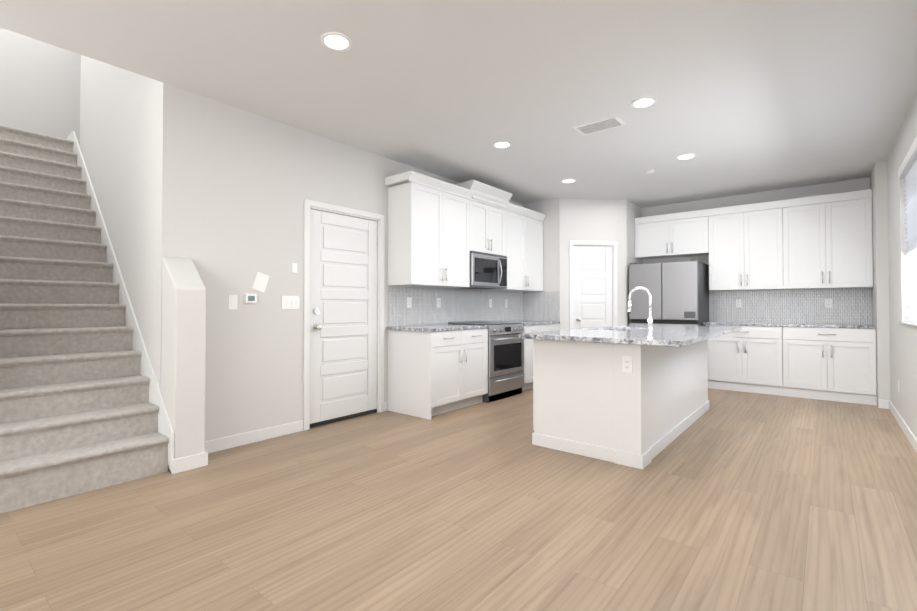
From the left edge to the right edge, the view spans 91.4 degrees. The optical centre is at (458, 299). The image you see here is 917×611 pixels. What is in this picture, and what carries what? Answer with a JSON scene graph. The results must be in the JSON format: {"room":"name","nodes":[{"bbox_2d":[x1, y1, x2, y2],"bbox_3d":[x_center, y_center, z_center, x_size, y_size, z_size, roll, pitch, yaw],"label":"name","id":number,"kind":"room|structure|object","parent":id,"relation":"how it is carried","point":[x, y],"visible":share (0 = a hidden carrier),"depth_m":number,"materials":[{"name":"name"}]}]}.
{"room":"kitchen","nodes":[
{"label":"kitchen","id":0,"kind":"room"},
{"bbox_2d":[0,28,80,146],"bbox_3d":[-4.789,-1.538,5.914,0.120,5.500,2.900,-1,-1,39],"label":"wall","id":1,"kind":"structure","parent":0,"point":[40,87],"depth_m":5.45,"materials":[{"name":"white paint"}]},
{"bbox_2d":[80,55,205,469],"bbox_3d":[-2.947,-1.566,4.029,2.820,5.500,0.200,-1,-1,39],"label":"wall","id":2,"kind":"structure","parent":0,"point":[136,139],"depth_m":3.34,"materials":[{"name":"white paint"}]},
{"bbox_2d":[66,131,173,473],"bbox_3d":[-3.248,-0.356,4.121,3.425,3.083,0.012,-1,-1,39],"label":"trim","id":3,"kind":"structure","parent":2,"relation":"attached to","point":[156,399],"depth_m":3.63,"materials":[{"name":"white"}]},
{"bbox_2d":[192,93,522,440],"bbox_3d":[-1.325,-0.182,4.284,0.120,2.740,10.200,-1,-1,39],"label":"wall","id":4,"kind":"structure","parent":0,"point":[258,179],"depth_m":3.76,"materials":[{"name":"white paint"}]},
{"bbox_2d":[228,295,237,309],"bbox_3d":[-1.808,0.018,3.590,0.009,0.118,0.072,-1,-1,39],"label":"light switch","id":5,"kind":"object","parent":4,"relation":"attached to","point":[232,302],"visible":1,"depth_m":3.59,"materials":[{"name":"white plastic"}]},
{"bbox_2d":[244,293,256,303],"bbox_3d":[-1.714,-0.010,3.695,0.023,0.085,0.105,-1,-1,39],"label":"thermostat","id":6,"kind":"object","parent":4,"relation":"attached to","point":[250,298],"visible":1,"depth_m":3.68,"materials":[{"name":"white plastic"}]},
{"bbox_2d":[252,272,269,291],"bbox_3d":[-1.664,-0.149,3.772,0.001,0.177,0.151,-1,-1,39],"label":"paper","id":7,"kind":"object","parent":4,"relation":"attached to","point":[260,281],"visible":1,"depth_m":3.77,"materials":[{"name":"white paper"}]},
{"bbox_2d":[172,402,387,473],"bbox_3d":[-1.346,1.136,3.922,0.283,0.095,2.148,-1,-1,39],"label":"baseboard","id":8,"kind":"structure","parent":4,"relation":"attached to","point":[182,464],"depth_m":3.57,"materials":[{"name":"white wood"}]},
{"bbox_2d":[282,296,299,308],"bbox_3d":[-1.491,0.024,3.977,0.009,0.118,0.170,-1,-1,39],"label":"light switch","id":9,"kind":"object","parent":4,"relation":"attached to","point":[290,302],"visible":1,"depth_m":3.98,"materials":[{"name":"white plastic"}]},
{"bbox_2d":[292,263,296,272],"bbox_3d":[-1.467,-0.286,4.013,0.006,0.085,0.050,-1,-1,39],"label":"switch box","id":10,"kind":"object","parent":4,"relation":"attached to","point":[294,267],"visible":1,"depth_m":4.01,"materials":[{"name":"white plastic"}]},
{"bbox_2d":[303,199,383,430],"bbox_3d":[-1.151,0.138,4.479,0.137,2.107,0.954,-1,-1,39],"label":"door frame","id":11,"kind":"structure","parent":4,"relation":"attached to","point":[309,205],"depth_m":4.32,"materials":[{"name":"white wood"}]},
{"bbox_2d":[310,209,377,427],"bbox_3d":[-1.105,0.172,4.449,0.106,2.029,0.818,-1,-1,39],"label":"entry door","id":12,"kind":"structure","parent":4,"relation":"in","point":[343,317],"depth_m":4.43,"materials":[{"name":"white wood"}]},
{"bbox_2d":[388,179,472,287],"bbox_3d":[-0.296,-0.688,5.167,0.358,1.064,1.049,-1,-1,39],"label":"upper cabinet","id":13,"kind":"object","parent":4,"relation":"attached to","point":[436,237],"depth_m":4.87,"materials":[{"name":"white"}]},
{"bbox_2d":[388,285,559,325],"bbox_3d":[0.366,0.077,5.754,0.627,0.447,2.814,-1,-1,39],"label":"backsplash","id":14,"kind":"structure","parent":4,"relation":"attached to","point":[458,305],"depth_m":5.90,"materials":[{"name":"tile"}]},
{"bbox_2d":[407,297,411,307],"bbox_3d":[-0.559,0.030,5.101,0.008,0.116,0.072,-1,-1,39],"label":"electrical outlet","id":15,"kind":"object","parent":14,"relation":"attached to","point":[409,302],"visible":1,"depth_m":5.10,"materials":[{"name":"white plastic"}]},
{"bbox_2d":[437,298,440,307],"bbox_3d":[-0.242,0.036,5.488,0.008,0.116,0.072,-1,-1,39],"label":"electrical outlet","id":16,"kind":"object","parent":14,"relation":"attached to","point":[438,302],"visible":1,"depth_m":5.49,"materials":[{"name":"white plastic"}]},
{"bbox_2d":[473,199,504,254],"bbox_3d":[0.243,-0.900,5.828,0.358,0.620,0.770,-1,-1,39],"label":"upper cabinet","id":17,"kind":"object","parent":4,"relation":"attached to","point":[488,220],"depth_m":5.72,"materials":[{"name":"white wood"}]},
{"bbox_2d":[465,251,506,288],"bbox_3d":[0.279,-0.370,5.790,0.447,0.435,0.764,-1,-1,39],"label":"microwave","id":18,"kind":"object","parent":17,"relation":"attached to","point":[488,270],"visible":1,"depth_m":5.64,"materials":[{"name":"grey"}]},
{"bbox_2d":[484,211,543,290],"bbox_3d":[0.800,-0.668,6.504,0.358,1.064,1.105,-1,-1,39],"label":"upper cabinet","id":19,"kind":"object","parent":4,"relation":"attached to","point":[523,234],"depth_m":6.38,"materials":[{"name":"white wood"}]},
{"bbox_2d":[0,388,916,610],"bbox_3d":[-1.047,1.235,4.035,8.600,0.100,10.800,-1,-1,39],"label":"floor","id":20,"kind":"structure","parent":0,"point":[729,500],"depth_m":2.31,"materials":[{"name":"brown wood"}]},
{"bbox_2d":[0,125,168,513],"bbox_3d":[-3.808,-0.300,3.897,3.923,2.965,1.041,-1,-1,39],"label":"staircase","id":21,"kind":"structure","parent":20,"relation":"on","point":[78,413],"depth_m":3.23,"materials":[{"name":"beige carpet"}]},
{"bbox_2d":[388,328,487,419],"bbox_3d":[-0.210,0.764,5.036,0.627,0.870,0.988,-1,-1,39],"label":"base cabinet","id":22,"kind":"object","parent":20,"relation":"on","point":[430,374],"depth_m":4.71,"materials":[{"name":"white wood"}]},
{"bbox_2d":[386,320,559,331],"bbox_3d":[0.361,0.320,5.733,0.637,0.036,2.831,-1,-1,39],"label":"countertop","id":23,"kind":"structure","parent":22,"relation":"on","point":[435,328],"depth_m":4.88,"materials":[{"name":"white stone"}]},
{"bbox_2d":[448,321,524,402],"bbox_3d":[0.384,0.744,5.688,0.707,0.930,0.764,-1,-1,39],"label":"range","id":24,"kind":"object","parent":20,"relation":"on","point":[506,375],"visible":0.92,"depth_m":5.47,"materials":[{"name":"grey"}]},
{"bbox_2d":[522,324,559,390],"bbox_3d":[0.924,0.784,6.420,0.627,0.870,1.044,-1,-1,39],"label":"base cabinet","id":25,"kind":"object","parent":20,"relation":"on","point":[528,343],"depth_m":5.99,"materials":[{"name":"white"}]},
{"bbox_2d":[532,340,708,469],"bbox_3d":[1.663,0.754,4.296,0.920,0.870,2.358,-1,-1,39],"label":"kitchen island","id":26,"kind":"object","parent":20,"relation":"on","point":[633,395],"depth_m":3.42,"materials":[{"name":"white"}]},
{"bbox_2d":[519,328,710,347],"bbox_3d":[1.252,0.290,3.573,1.190,0.038,0.980,-1,-1,39],"label":"island countertop","id":27,"kind":"structure","parent":26,"relation":"on","point":[581,335],"depth_m":3.37,"materials":[{"name":"grey stone"}]},
{"bbox_2d":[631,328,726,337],"bbox_3d":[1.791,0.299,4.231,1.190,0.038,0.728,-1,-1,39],"label":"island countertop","id":28,"kind":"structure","parent":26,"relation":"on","point":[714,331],"depth_m":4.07,"materials":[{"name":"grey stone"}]},
{"bbox_2d":[611,328,630,331],"bbox_3d":[1.567,0.425,4.413,0.436,0.232,0.736,-1,-1,39],"label":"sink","id":29,"kind":"object","parent":28,"relation":"in","point":[612,329],"depth_m":4.72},
{"bbox_2d":[627,287,653,329],"bbox_3d":[1.722,0.076,4.261,0.243,0.408,0.106,-1,-1,39],"label":"faucet","id":30,"kind":"object","parent":28,"relation":"on","point":[650,322],"visible":1,"depth_m":4.21,"materials":[{"name":"silver metal"}]},
{"bbox_2d":[629,259,708,325],"bbox_3d":[3.139,0.335,6.671,0.920,1.775,0.776,-1,-1,39],"label":"refrigerator","id":31,"kind":"object","parent":20,"relation":"on","point":[679,291],"visible":0.56,"depth_m":6.35,"materials":[{"name":"grey"}]},
{"bbox_2d":[705,325,788,395],"bbox_3d":[3.960,0.780,6.123,0.925,0.870,0.627,-1,-1,39],"label":"base cabinet","id":32,"kind":"object","parent":20,"relation":"on","point":[752,359],"depth_m":5.84,"materials":[{"name":"white"}]},
{"bbox_2d":[703,321,875,328],"bbox_3d":[4.258,0.322,5.879,1.754,0.036,0.637,-1,-1,39],"label":"countertop","id":33,"kind":"structure","parent":32,"relation":"on","point":[818,325],"depth_m":5.67,"materials":[{"name":"white stone"}]},
{"bbox_2d":[789,327,876,404],"bbox_3d":[4.582,0.773,5.613,0.923,0.870,0.627,-1,-1,39],"label":"base cabinet","id":34,"kind":"object","parent":20,"relation":"on","point":[834,364],"depth_m":5.32,"materials":[{"name":"white wood"}]},
{"bbox_2d":[0,0,916,207],"bbox_3d":[0.469,-1.683,2.835,4.520,0.220,10.440,-1,-1,39],"label":"ceiling","id":35,"kind":"structure","parent":0,"point":[753,96],"depth_m":3.16,"materials":[{"name":"white paint"}]},
{"bbox_2d":[320,32,352,50],"bbox_3d":[-0.743,-1.571,2.727,0.190,0.008,0.190,-1,-1,39],"label":"recessed light","id":36,"kind":"object","parent":35,"relation":"in","point":[335,41],"visible":1,"depth_m":2.71,"materials":[{"name":"white plastic"}]},
{"bbox_2d":[493,141,511,147],"bbox_3d":[0.435,-1.546,4.464,0.190,0.008,0.190,-1,-1,39],"label":"recessed light","id":37,"kind":"object","parent":35,"relation":"in","point":[502,144],"visible":1,"depth_m":4.44,"materials":[{"name":"white plastic"}]},
{"bbox_2d":[561,179,575,182],"bbox_3d":[1.416,-1.528,5.755,0.190,0.008,0.190,-1,-1,39],"label":"recessed light","id":38,"kind":"object","parent":35,"relation":"in","point":[568,180],"visible":0.96,"depth_m":5.74,"materials":[{"name":"white plastic"}]},
{"bbox_2d":[573,115,625,135],"bbox_3d":[1.256,-1.550,3.998,0.400,0.013,0.230,-1,-1,39],"label":"ceiling vent","id":39,"kind":"object","parent":35,"relation":"in","point":[600,125],"visible":1,"depth_m":3.97,"materials":[{"name":"white plastic"}]},
{"bbox_2d":[631,97,656,107],"bbox_3d":[1.464,-1.559,3.543,0.190,0.008,0.190,-1,-1,39],"label":"recessed light","id":40,"kind":"object","parent":35,"relation":"in","point":[643,102],"visible":1,"depth_m":3.53,"materials":[{"name":"white plastic"}]},
{"bbox_2d":[646,169,654,173],"bbox_3d":[2.282,-1.527,5.329,0.100,0.021,0.100,-1,-1,39],"label":"smoke detector","id":41,"kind":"object","parent":35,"relation":"attached to","point":[650,171],"visible":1,"depth_m":5.29,"materials":[{"name":"white plastic"}]},
{"bbox_2d":[676,153,695,159],"bbox_3d":[2.446,-1.541,4.819,0.190,0.008,0.190,-1,-1,39],"label":"recessed light","id":42,"kind":"object","parent":35,"relation":"in","point":[685,156],"visible":1,"depth_m":4.80,"materials":[{"name":"white plastic"}]},
{"bbox_2d":[523,198,641,329],"bbox_3d":[2.014,-0.140,7.184,1.367,2.740,1.480,-1,-1,39],"label":"wall","id":43,"kind":"structure","parent":0,"point":[566,220],"depth_m":6.74,"materials":[{"name":"white paint"}]},
{"bbox_2d":[569,240,617,328],"bbox_3d":[2.014,0.170,6.741,0.744,2.107,0.117,0,-1,-6],"label":"door frame","id":44,"kind":"structure","parent":43,"relation":"attached to","point":[572,244],"depth_m":6.70,"materials":[{"name":"white"}]},
{"bbox_2d":[574,246,612,328],"bbox_3d":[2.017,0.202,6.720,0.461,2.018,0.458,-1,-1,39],"label":"pantry door","id":45,"kind":"structure","parent":43,"relation":"in","point":[592,286],"depth_m":6.72,"materials":[{"name":"white wood"}]},
{"bbox_2d":[642,177,871,320],"bbox_3d":[3.694,-0.145,6.842,4.640,2.740,0.120,-1,-1,39],"label":"wall","id":46,"kind":"structure","parent":0,"point":[812,190],"depth_m":6.44,"materials":[{"name":"white paint"}]},
{"bbox_2d":[635,209,710,258],"bbox_3d":[3.294,-0.982,6.877,1.027,0.625,0.348,-1,-1,39],"label":"upper cabinet","id":47,"kind":"object","parent":46,"relation":"attached to","point":[685,234],"depth_m":6.71,"materials":[{"name":"white wood"}]},
{"bbox_2d":[707,199,790,290],"bbox_3d":[4.048,-0.721,6.255,0.924,1.164,0.348,-1,-1,39],"label":"upper cabinet","id":48,"kind":"object","parent":46,"relation":"attached to","point":[751,243],"depth_m":6.09,"materials":[{"name":"white"}]},
{"bbox_2d":[712,288,871,323],"bbox_3d":[4.461,0.083,6.125,1.751,0.449,0.008,-1,-1,39],"label":"backsplash","id":49,"kind":"structure","parent":46,"relation":"attached to","point":[851,305],"depth_m":6.05,"materials":[{"name":"tile"}]},
{"bbox_2d":[736,299,741,306],"bbox_3d":[4.042,0.050,6.459,0.072,0.116,0.008,-1,-1,39],"label":"electrical outlet","id":50,"kind":"object","parent":49,"relation":"attached to","point":[738,302],"visible":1,"depth_m":6.46,"materials":[{"name":"white plastic"}]},
{"bbox_2d":[825,299,831,306],"bbox_3d":[4.815,0.041,5.825,0.072,0.116,0.008,-1,-1,39],"label":"electrical outlet","id":51,"kind":"object","parent":49,"relation":"attached to","point":[828,302],"visible":1,"depth_m":5.82,"materials":[{"name":"white plastic"}]},
{"bbox_2d":[791,189,872,288],"bbox_3d":[4.671,-0.729,5.744,0.923,1.164,0.348,-1,-1,39],"label":"upper cabinet","id":52,"kind":"object","parent":46,"relation":"attached to","point":[820,242],"depth_m":5.55,"materials":[{"name":"white"}]},
{"bbox_2d":[870,91,916,437],"bbox_3d":[2.017,-0.221,1.545,0.278,2.740,10.200,-1,-1,39],"label":"wall","id":53,"kind":"structure","parent":0,"point":[896,351],"depth_m":4.55,"materials":[{"name":"white paint"}]},
{"bbox_2d":[878,399,916,452],"bbox_3d":[1.710,1.098,1.292,0.096,0.095,9.450,-1,-1,39],"label":"baseboard","id":54,"kind":"structure","parent":53,"relation":"attached to","point":[903,425],"depth_m":4.16,"materials":[{"name":"white wood"}]},
{"bbox_2d":[898,136,916,322],"bbox_3d":[3.384,-0.515,3.237,0.082,1.393,2.275,-1,-1,39],"label":"window blinds","id":55,"kind":"object","parent":53,"relation":"attached to","point":[907,170],"visible":1,"depth_m":3.83,"materials":[{"name":"white plastic"}]},
{"bbox_2d":[899,321,916,327],"bbox_3d":[3.389,0.194,3.215,0.120,0.022,2.272,-1,-1,39],"label":"window sill","id":56,"kind":"structure","parent":53,"relation":"attached to","point":[912,324],"depth_m":3.69,"materials":[{"name":"white stone"}]}
]}

